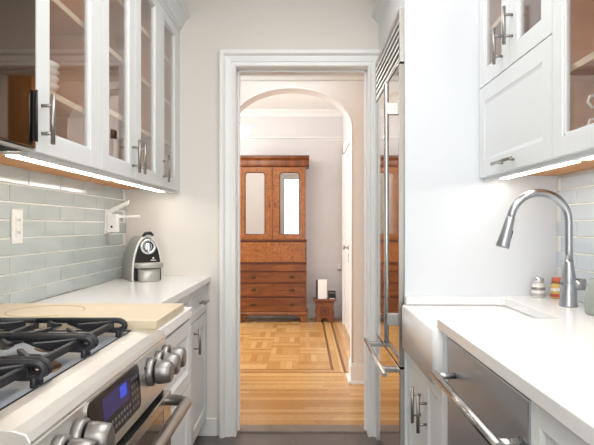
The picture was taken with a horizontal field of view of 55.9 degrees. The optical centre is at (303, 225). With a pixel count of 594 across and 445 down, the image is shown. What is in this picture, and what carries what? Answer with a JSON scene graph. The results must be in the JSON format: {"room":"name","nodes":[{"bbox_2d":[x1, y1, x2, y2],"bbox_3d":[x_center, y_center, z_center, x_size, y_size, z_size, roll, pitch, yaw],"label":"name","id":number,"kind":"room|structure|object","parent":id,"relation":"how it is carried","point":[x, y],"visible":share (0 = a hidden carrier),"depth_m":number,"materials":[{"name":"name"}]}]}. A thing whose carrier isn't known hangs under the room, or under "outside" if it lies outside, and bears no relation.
{"room":"kitchen","nodes":[
{"label":"kitchen","id":0,"kind":"room"},
{"bbox_2d":[0,164,125,303],"bbox_3d":[-1.065,-0.160,0.791,0.110,2.700,4.782,0,0,0],"label":"wall","id":1,"kind":"structure","parent":0,"point":[8,174],"depth_m":2.27,"materials":[{"name":"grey tile"}]},
{"bbox_2d":[11,209,22,243],"bbox_3d":[-1.005,0.002,1.965,0.010,0.120,0.073,0,0,0],"label":"wall outlet","id":2,"kind":"object","parent":1,"relation":"attached to","point":[16,215],"visible":1,"depth_m":1.96,"materials":[{"name":"white plastic"}]},
{"bbox_2d":[16,216,20,224],"bbox_3d":[-1.002,-0.020,1.965,0.004,0.030,0.034,0,0,0],"label":"socket","id":3,"kind":"object","parent":2,"relation":"attached to","point":[18,218],"depth_m":1.96,"materials":[{"name":"white plastic"}]},
{"bbox_2d":[16,229,20,236],"bbox_3d":[-1.002,0.024,1.965,0.004,0.030,0.034,0,0,0],"label":"socket","id":4,"kind":"object","parent":2,"relation":"attached to","point":[18,231],"depth_m":1.96,"materials":[{"name":"white plastic"}]},
{"bbox_2d":[0,0,101,172],"bbox_3d":[-0.839,-0.639,1.716,0.340,0.911,0.477,0,0,0],"label":"upper cabinet","id":5,"kind":"object","parent":1,"relation":"attached to","point":[68,33],"visible":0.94,"depth_m":1.85,"materials":[{"name":"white wood"}]},
{"bbox_2d":[50,81,59,92],"bbox_3d":[-0.872,-0.420,1.755,0.196,0.050,0.196,0,0,0],"label":"bowl","id":6,"kind":"object","parent":5,"relation":"on","point":[54,87],"visible":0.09,"depth_m":1.75,"materials":[{"name":"white ceramic"}]},
{"bbox_2d":[50,74,59,83],"bbox_3d":[-0.872,-0.442,1.755,0.196,0.050,0.196,0,0,0],"label":"bowl","id":7,"kind":"object","parent":6,"relation":"on","point":[53,78],"visible":0.07,"depth_m":1.75,"materials":[{"name":"white ceramic"}]},
{"bbox_2d":[50,67,59,76],"bbox_3d":[-0.872,-0.464,1.755,0.196,0.050,0.196,0,0,0],"label":"bowl","id":8,"kind":"object","parent":7,"relation":"on","point":[53,71],"visible":0.05,"depth_m":1.75,"materials":[{"name":"white ceramic"}]},
{"bbox_2d":[50,60,59,69],"bbox_3d":[-0.872,-0.486,1.755,0.196,0.050,0.196,0,0,0],"label":"bowl","id":9,"kind":"object","parent":8,"relation":"on","point":[53,64],"visible":0.06,"depth_m":1.75,"materials":[{"name":"white ceramic"}]},
{"bbox_2d":[2,152,114,179],"bbox_3d":[-0.790,-0.196,1.910,0.038,0.016,0.820,0,0,0],"label":"light bar","id":10,"kind":"object","parent":5,"relation":"attached to","point":[17,155],"visible":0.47,"depth_m":1.71,"materials":[{"name":"white plastic"}]},
{"bbox_2d":[50,0,83,34],"bbox_3d":[-0.869,-0.670,1.716,0.260,0.018,0.445,0,0,0],"label":"shelf","id":11,"kind":"object","parent":5,"relation":"attached to","point":[63,21],"depth_m":1.82,"materials":[{"name":"white wood"}]},
{"bbox_2d":[56,100,83,116],"bbox_3d":[-0.869,-0.385,1.716,0.260,0.018,0.445,0,0,0],"label":"shelf","id":12,"kind":"object","parent":5,"relation":"attached to","point":[64,108],"depth_m":1.82,"materials":[{"name":"white wood"}]},
{"bbox_2d":[17,0,159,187],"bbox_3d":[-0.839,-0.639,2.350,0.340,0.911,0.788,0,0,0],"label":"upper cabinet","id":13,"kind":"object","parent":1,"relation":"attached to","point":[130,76],"visible":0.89,"depth_m":2.40,"materials":[{"name":"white wood"}]},
{"bbox_2d":[109,0,150,42],"bbox_3d":[-0.869,-0.900,2.350,0.260,0.018,0.756,0,0,0],"label":"shelf","id":14,"kind":"object","parent":13,"relation":"attached to","point":[116,7],"depth_m":2.49,"materials":[{"name":"white wood"}]},
{"bbox_2d":[109,52,150,89],"bbox_3d":[-0.869,-0.670,2.350,0.260,0.018,0.756,0,0,0],"label":"shelf","id":15,"kind":"object","parent":13,"relation":"attached to","point":[116,63],"depth_m":2.46,"materials":[{"name":"white wood"}]},
{"bbox_2d":[109,114,150,138],"bbox_3d":[-0.869,-0.435,2.350,0.260,0.018,0.756,0,0,0],"label":"shelf","id":16,"kind":"object","parent":13,"relation":"attached to","point":[116,121],"depth_m":2.47,"materials":[{"name":"white wood"}]},
{"bbox_2d":[113,180,163,191],"bbox_3d":[-0.790,-0.196,2.740,0.038,0.016,0.760,0,0,0],"label":"light bar","id":17,"kind":"object","parent":13,"relation":"attached to","point":[118,181],"visible":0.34,"depth_m":2.61,"materials":[{"name":"white plastic"}]},
{"bbox_2d":[104,200,139,244],"bbox_3d":[-0.928,-0.016,2.865,0.164,0.231,0.070,0,0,0],"label":"wall bracket","id":18,"kind":"object","parent":1,"relation":"attached to","point":[111,221],"visible":1,"depth_m":2.85,"materials":[{"name":"white plastic"}]},
{"bbox_2d":[101,3,179,192],"bbox_3d":[-0.839,-0.639,2.963,0.340,0.911,0.435,0,0,0],"label":"upper cabinet","id":19,"kind":"object","parent":1,"relation":"attached to","point":[168,31],"depth_m":3.06,"materials":[{"name":"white wood"}]},
{"bbox_2d":[164,58,170,66],"bbox_3d":[-0.869,-0.900,2.947,0.260,0.018,0.371,0,0,0],"label":"shelf","id":20,"kind":"object","parent":19,"relation":"attached to","point":[167,63],"depth_m":3.07,"materials":[{"name":"white wood"}]},
{"bbox_3d":[-0.862,-0.859,1.093,0.313,0.473,0.761,0,0,0],"label":"upper cabinet","id":21,"kind":"object","parent":1,"relation":"attached to","visible":0},
{"bbox_2d":[0,0,37,151],"bbox_3d":[-0.852,-0.404,1.093,0.314,0.424,0.760,0,0,0],"label":"microwave","id":22,"kind":"object","parent":21,"relation":"attached to","point":[18,94],"visible":1,"depth_m":1.38,"materials":[{"name":"black plastic"}]},
{"bbox_2d":[159,0,189,32],"bbox_3d":[-0.833,-1.149,1.940,0.370,0.105,2.481,0,0,0],"label":"crown molding","id":23,"kind":"structure","parent":21,"relation":"attached to","point":[176,10],"depth_m":3.00,"materials":[{"name":"white paint"}]},
{"bbox_2d":[125,0,379,434],"bbox_3d":[0.012,-0.160,3.256,2.264,2.700,0.148,0,0,0],"label":"wall","id":24,"kind":"structure","parent":0,"point":[184,223],"depth_m":3.18,"materials":[{"name":"beige paint"}]},
{"bbox_2d":[198,418,216,435],"bbox_3d":[-0.546,1.140,3.175,0.108,0.100,0.014,0,0,0],"label":"baseboard","id":25,"kind":"structure","parent":24,"relation":"attached to","point":[209,428],"depth_m":3.17,"materials":[{"name":"white paint"}]},
{"bbox_2d":[219,49,379,437],"bbox_3d":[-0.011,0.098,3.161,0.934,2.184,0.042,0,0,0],"label":"door frame","id":26,"kind":"structure","parent":24,"relation":"in","point":[229,59],"depth_m":3.16,"materials":[{"name":"white paint"}]},
{"bbox_2d":[237,425,366,432],"bbox_3d":[-0.011,1.195,3.276,0.786,0.030,0.108,0,0,0],"label":"threshold","id":27,"kind":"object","parent":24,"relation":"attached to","point":[243,428],"depth_m":3.25,"materials":[{"name":"brown wood"}]},
{"bbox_2d":[240,318,330,368],"bbox_3d":[-1.530,1.190,6.007,3.508,0.001,2.698,0,0,0],"label":"floor","id":28,"kind":"structure","parent":0,"point":[304,357],"depth_m":5.62,"materials":[{"name":"brown wood"}]},
{"bbox_2d":[240,155,308,322],"bbox_3d":[-0.393,0.161,7.045,0.922,2.058,0.341,0,0,0],"label":"tall cabinet","id":29,"kind":"object","parent":28,"relation":"on","point":[273,262],"visible":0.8,"depth_m":6.91,"materials":[{"name":"brown wood"}]},
{"bbox_2d":[246,173,263,233],"bbox_3d":[-0.606,-0.280,6.935,0.250,0.770,0.004,0,0,0],"label":"mirror","id":30,"kind":"object","parent":29,"relation":"attached to","point":[254,181],"depth_m":6.93,"materials":[{"name":"grey mirror"}]},
{"bbox_2d":[280,173,298,233],"bbox_3d":[-0.180,-0.280,6.935,0.250,0.770,0.004,0,0,0],"label":"mirror","id":31,"kind":"object","parent":29,"relation":"attached to","point":[289,182],"depth_m":6.93,"materials":[{"name":"grey mirror"}]},
{"bbox_2d":[193,433,381,444],"bbox_3d":[0.074,1.192,0.700,2.131,0.004,5.037,0,0,0],"label":"floor","id":32,"kind":"structure","parent":0,"point":[242,438],"depth_m":3.12,"materials":[{"name":"grey tile"}]},
{"bbox_2d":[0,317,190,444],"bbox_3d":[-0.657,0.687,1.156,0.722,0.886,0.760,0,0,0],"label":"gas range","id":33,"kind":"object","parent":32,"relation":"on","point":[98,382],"visible":1,"depth_m":1.17,"materials":[{"name":"silver metal"}]},
{"bbox_2d":[154,307,191,444],"bbox_3d":[-0.707,0.737,1.757,0.625,0.904,0.432,0,0,0],"label":"base cabinet","id":34,"kind":"object","parent":32,"relation":"on","point":[177,330],"visible":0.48,"depth_m":1.85,"materials":[{"name":"white paint"}]},
{"bbox_2d":[0,303,183,328],"bbox_3d":[-0.706,0.272,1.712,0.604,0.025,0.347,0,0,0],"label":"cutting board","id":35,"kind":"object","parent":34,"relation":"on","point":[136,315],"visible":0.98,"depth_m":1.70,"materials":[{"name":"brown wood"}]},
{"bbox_2d":[175,293,190,383],"bbox_3d":[-0.785,0.753,2.353,0.468,0.872,0.754,0,0,0],"label":"base cabinet","id":36,"kind":"object","parent":32,"relation":"on","point":[186,300],"visible":0.06,"depth_m":2.65,"materials":[{"name":"white paint"}]},
{"bbox_2d":[34,276,210,302],"bbox_3d":[-0.770,0.300,2.578,0.480,0.030,1.206,0,0,0],"label":"countertop","id":37,"kind":"structure","parent":36,"relation":"on","point":[170,289],"depth_m":2.44,"materials":[{"name":"white stone"}]},
{"bbox_2d":[122,231,162,281],"bbox_3d":[-0.844,0.156,2.953,0.160,0.257,0.263,0,0,-33],"label":"coffee machine","id":38,"kind":"object","parent":37,"relation":"on","point":[142,262],"visible":1,"depth_m":2.89,"materials":[{"name":"grey metal"}]},
{"bbox_2d":[134,262,162,267],"bbox_3d":[-0.797,0.202,2.881,0.148,0.026,0.092,0,0,-33],"label":"tray","id":39,"kind":"object","parent":38,"relation":"on","point":[136,264],"depth_m":2.84,"materials":[{"name":"grey metal"}]},
{"bbox_2d":[191,284,208,444],"bbox_3d":[-0.767,0.753,2.955,0.504,0.872,0.447,0,0,0],"label":"base cabinet","id":40,"kind":"object","parent":32,"relation":"on","point":[199,301],"visible":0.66,"depth_m":2.95,"materials":[{"name":"white paint"}]},
{"bbox_2d":[376,428,380,439],"bbox_3d":[0.417,0.141,3.145,0.025,2.098,0.072,0,0,0],"label":"strip","id":41,"kind":"object","parent":32,"relation":"on","point":[377,434],"visible":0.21,"depth_m":3.11,"materials":[{"name":"white paint"}]},
{"bbox_2d":[364,7,403,444],"bbox_3d":[0.681,0.141,2.711,0.706,2.093,0.794,0,0,0],"label":"refrigerator","id":42,"kind":"object","parent":32,"relation":"on","point":[388,356],"visible":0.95,"depth_m":2.44,"materials":[{"name":"silver metal"}]},
{"bbox_2d":[408,333,448,444],"bbox_3d":[0.715,0.753,1.978,0.654,0.872,0.629,0,0,0],"label":"base cabinet","id":43,"kind":"object","parent":32,"relation":"on","point":[427,402],"visible":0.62,"depth_m":1.93,"materials":[{"name":"white paint"}]},
{"bbox_2d":[430,338,530,444],"bbox_3d":[0.691,0.754,1.355,0.666,0.865,0.599,0,0,0],"label":"dishwasher","id":44,"kind":"object","parent":32,"relation":"on","point":[484,408],"visible":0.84,"depth_m":1.31,"materials":[{"name":"silver metal"}]},
{"bbox_2d":[531,400,588,444],"bbox_3d":[0.715,0.753,0.750,0.654,0.872,0.600,0,0,0],"label":"base cabinet","id":45,"kind":"object","parent":32,"relation":"on","point":[545,429],"visible":0.46,"depth_m":0.97,"materials":[{"name":"white paint"}]},
{"bbox_2d":[404,296,593,444],"bbox_3d":[0.722,0.300,1.272,0.624,0.030,2.044,0,0,0],"label":"countertop","id":46,"kind":"structure","parent":45,"relation":"on","point":[549,358],"depth_m":1.32,"materials":[{"name":"white stone"}]},
{"bbox_2d":[402,304,537,385],"bbox_3d":[0.614,0.404,2.002,0.433,0.172,0.569,0,0,0],"label":"farmhouse sink","id":47,"kind":"object","parent":46,"relation":"in","point":[422,340],"visible":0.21,"depth_m":2.09,"materials":[{"name":"white ceramic"}]},
{"bbox_2d":[531,276,545,297],"bbox_3d":[0.935,0.243,2.235,0.054,0.082,0.054,0,0,0],"label":"spice jar","id":48,"kind":"object","parent":46,"relation":"on","point":[538,288],"visible":1,"depth_m":2.22,"materials":[{"name":"white ceramic"}]},
{"bbox_2d":[496,189,586,307],"bbox_3d":[0.840,0.077,1.972,0.317,0.417,0.085,0,0,0],"label":"faucet","id":49,"kind":"object","parent":46,"relation":"on","point":[569,284],"visible":0.99,"depth_m":1.97,"materials":[{"name":"grey metal"}]},
{"bbox_2d":[550,277,560,298],"bbox_3d":[1.002,0.243,2.215,0.054,0.082,0.054,0,0,0],"label":"spice jar","id":50,"kind":"object","parent":46,"relation":"on","point":[555,287],"visible":0.62,"depth_m":2.20,"materials":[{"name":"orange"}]},
{"bbox_2d":[550,283,559,298],"bbox_3d":[1.002,0.255,2.215,0.052,0.060,0.052,0,0,8],"label":"label","id":51,"kind":"object","parent":50,"relation":"on","point":[555,287],"depth_m":2.20,"materials":[{"name":"yellow paper"}]},
{"bbox_2d":[584,278,593,315],"bbox_3d":[0.940,0.227,1.795,0.076,0.115,0.076,0,0,0],"label":"glass vase","id":52,"kind":"object","parent":46,"relation":"on","point":[589,290],"visible":1,"depth_m":1.78,"materials":[{"name":"clear glass"}]},
{"bbox_2d":[240,117,342,304],"bbox_3d":[-1.340,-0.210,7.300,3.920,2.800,0.100,0,0,0],"label":"wall","id":53,"kind":"structure","parent":0,"point":[323,178],"depth_m":7.25,"materials":[{"name":"paint"}]},
{"bbox_2d":[240,109,342,116],"bbox_3d":[-1.350,-1.455,7.215,3.700,0.090,0.070,0,0,0],"label":"trim","id":54,"kind":"structure","parent":53,"relation":"attached to","point":[246,112],"depth_m":7.22,"materials":[{"name":"white paint"}]},
{"bbox_2d":[240,137,342,140],"bbox_3d":[-1.350,-1.124,7.228,3.700,0.048,0.045,0,0,0],"label":"trim","id":55,"kind":"structure","parent":53,"relation":"attached to","point":[245,138],"depth_m":7.24,"materials":[{"name":"white paint"}]},
{"bbox_2d":[246,305,340,317],"bbox_3d":[-1.350,1.105,7.239,3.700,0.170,0.022,0,0,0],"label":"baseboard","id":56,"kind":"structure","parent":53,"relation":"attached to","point":[311,308],"depth_m":7.23,"materials":[{"name":"white paint"}]},
{"bbox_2d":[245,94,337,108],"bbox_3d":[-1.340,-1.555,5.885,3.920,0.110,2.930,0,0,0],"label":"ceiling","id":57,"kind":"structure","parent":0,"point":[281,101],"depth_m":6.86,"materials":[{"name":"white paint"}]},
{"bbox_2d":[240,124,250,138],"bbox_3d":[-0.660,-1.175,5.500,0.280,0.649,0.280,0,0,0],"label":"pendant lamp","id":58,"kind":"object","parent":57,"relation":"hanging from","point":[245,130],"visible":0.27,"depth_m":5.42,"materials":[{"name":"beige"}]},
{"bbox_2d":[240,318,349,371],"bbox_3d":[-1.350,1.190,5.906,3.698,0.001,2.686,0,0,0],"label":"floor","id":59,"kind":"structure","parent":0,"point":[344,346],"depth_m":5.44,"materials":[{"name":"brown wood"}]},
{"bbox_2d":[313,297,335,321],"bbox_3d":[0.255,1.048,7.005,0.286,0.284,0.230,0,0,0],"label":"stand","id":60,"kind":"object","parent":59,"relation":"on","point":[323,307],"visible":0.98,"depth_m":6.92,"materials":[{"name":"brown wood"}]},
{"bbox_2d":[316,279,326,298],"bbox_3d":[0.217,0.785,6.960,0.135,0.240,0.060,0,0,0],"label":"router","id":61,"kind":"object","parent":60,"relation":"on","point":[321,284],"visible":1,"depth_m":6.93,"materials":[{"name":"white plastic"}]},
{"bbox_2d":[328,291,335,298],"bbox_3d":[0.346,0.856,6.974,0.111,0.098,0.112,0,0,0],"label":"telephone","id":62,"kind":"object","parent":60,"relation":"on","point":[330,295],"visible":1,"depth_m":6.96,"materials":[{"name":"black plastic"}]},
{"bbox_2d":[240,81,363,362],"bbox_3d":[-0.950,-0.170,4.330,4.500,2.720,0.180,0,0,0],"label":"wall","id":63,"kind":"structure","parent":0,"point":[350,94],"depth_m":4.24,"materials":[{"name":"paint"}]},
{"bbox_2d":[240,87,352,363],"bbox_3d":[-0.098,0.070,4.240,0.936,2.241,0.010,0,0,0],"label":"trim","id":64,"kind":"structure","parent":63,"relation":"attached to","point":[284,87],"depth_m":4.24,"materials":[{"name":"white paint"}]},
{"bbox_2d":[240,75,363,80],"bbox_3d":[-0.250,-1.121,4.223,2.700,0.042,0.034,0,0,0],"label":"trim","id":65,"kind":"structure","parent":63,"relation":"attached to","point":[242,77],"depth_m":4.22,"materials":[{"name":"white paint"}]},
{"bbox_2d":[346,358,363,383],"bbox_3d":[0.717,1.115,4.328,0.766,0.150,0.244,0,0,0],"label":"baseboard","id":66,"kind":"structure","parent":63,"relation":"attached to","point":[356,370],"depth_m":4.22,"materials":[{"name":"white paint"}]},
{"bbox_2d":[240,318,363,424],"bbox_3d":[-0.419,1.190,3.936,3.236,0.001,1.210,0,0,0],"label":"floor","id":67,"kind":"structure","parent":0,"point":[259,384],"depth_m":3.84,"materials":[{"name":"brown wood"}]},
{"bbox_2d":[343,114,349,144],"bbox_3d":[0.550,-0.210,5.841,0.100,2.800,2.818,0,0,0],"label":"wall","id":68,"kind":"structure","parent":0,"point":[346,128],"depth_m":6.75,"materials":[{"name":"paint"}]},
{"bbox_2d":[342,132,349,323],"bbox_3d":[0.485,0.110,6.240,0.030,2.160,1.280,0,0,0],"label":"door","id":69,"kind":"structure","parent":68,"relation":"in","point":[347,142],"depth_m":6.78,"materials":[{"name":"white paint"}]},
{"bbox_2d":[343,145,349,336],"bbox_3d":[0.458,0.160,6.240,0.084,2.040,1.060,0,0,0],"label":"door","id":70,"kind":"structure","parent":68,"relation":"in","point":[346,247],"depth_m":6.21,"materials":[{"name":"white paint"}]},
{"bbox_2d":[404,0,558,444],"bbox_3d":[0.729,-0.120,2.304,0.630,2.620,0.018,0,0,0],"label":"wall partition","id":71,"kind":"structure","parent":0,"point":[454,218],"depth_m":2.29,"materials":[{"name":"white paint"}]},
{"bbox_2d":[379,0,403,50],"bbox_3d":[0.734,-1.010,2.748,0.617,0.200,0.866,0,0,0],"label":"upper cabinet","id":72,"kind":"object","parent":71,"relation":"attached to","point":[394,5],"visible":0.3,"depth_m":2.82,"materials":[{"name":"white paint"}]},
{"bbox_2d":[372,0,389,28],"bbox_3d":[0.714,-1.157,2.748,0.656,0.090,0.866,0,0,0],"label":"crown molding","id":73,"kind":"structure","parent":72,"relation":"attached to","point":[380,8],"depth_m":3.02,"materials":[{"name":"white paint"}]},
{"bbox_2d":[557,168,593,302],"bbox_3d":[1.089,-0.160,0.791,0.110,2.700,4.782,0,0,0],"label":"wall","id":74,"kind":"structure","parent":0,"point":[580,195],"depth_m":2.10,"materials":[{"name":"white tile"}]},
{"bbox_2d":[479,0,593,180],"bbox_3d":[0.857,-0.639,1.958,0.353,0.911,0.671,0,0,0],"label":"upper cabinet","id":75,"kind":"object","parent":74,"relation":"attached to","point":[515,36],"visible":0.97,"depth_m":1.93,"materials":[{"name":"white wood"}]},
{"bbox_2d":[490,0,540,33],"bbox_3d":[0.887,-0.790,1.958,0.273,0.018,0.639,0,0,0],"label":"shelf","id":76,"kind":"object","parent":75,"relation":"attached to","point":[532,8],"depth_m":2.10,"materials":[{"name":"white wood"}]},
{"bbox_2d":[500,159,582,178],"bbox_3d":[0.800,-0.196,1.950,0.038,0.016,0.620,0,0,0],"label":"light bar","id":77,"kind":"object","parent":75,"relation":"attached to","point":[578,160],"visible":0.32,"depth_m":1.85,"materials":[{"name":"white plastic"}]},
{"bbox_2d":[552,0,593,161],"bbox_3d":[0.857,-0.639,1.260,0.353,0.911,0.720,0,0,0],"label":"upper cabinet","id":78,"kind":"object","parent":74,"relation":"attached to","point":[572,20],"visible":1,"depth_m":1.59,"materials":[{"name":"white wood"}]},
{"bbox_2d":[570,59,593,74],"bbox_3d":[0.887,-0.442,1.260,0.273,0.018,0.688,0,0,0],"label":"shelf","id":79,"kind":"object","parent":78,"relation":"attached to","point":[582,66],"depth_m":1.54,"materials":[{"name":"brown wood"}]},
{"bbox_2d":[580,156,593,159],"bbox_3d":[0.800,-0.196,1.275,0.038,0.016,0.650,0,0,0],"label":"light bar","id":80,"kind":"object","parent":78,"relation":"attached to","point":[590,157],"visible":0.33,"depth_m":1.56,"materials":[{"name":"white plastic"}]},
{"bbox_3d":[0.788,-0.259,1.460,0.104,0.060,0.080,0,0,0],"label":"cup","id":81,"kind":"object","parent":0,"visible":0},
{"bbox_2d":[586,94,593,108],"bbox_3d":[0.795,-0.320,1.464,0.092,0.060,0.080,0,0,37],"label":"cup","id":82,"kind":"object","parent":81,"relation":"on","point":[589,96],"visible":1,"depth_m":1.46,"materials":[{"name":"white ceramic"}]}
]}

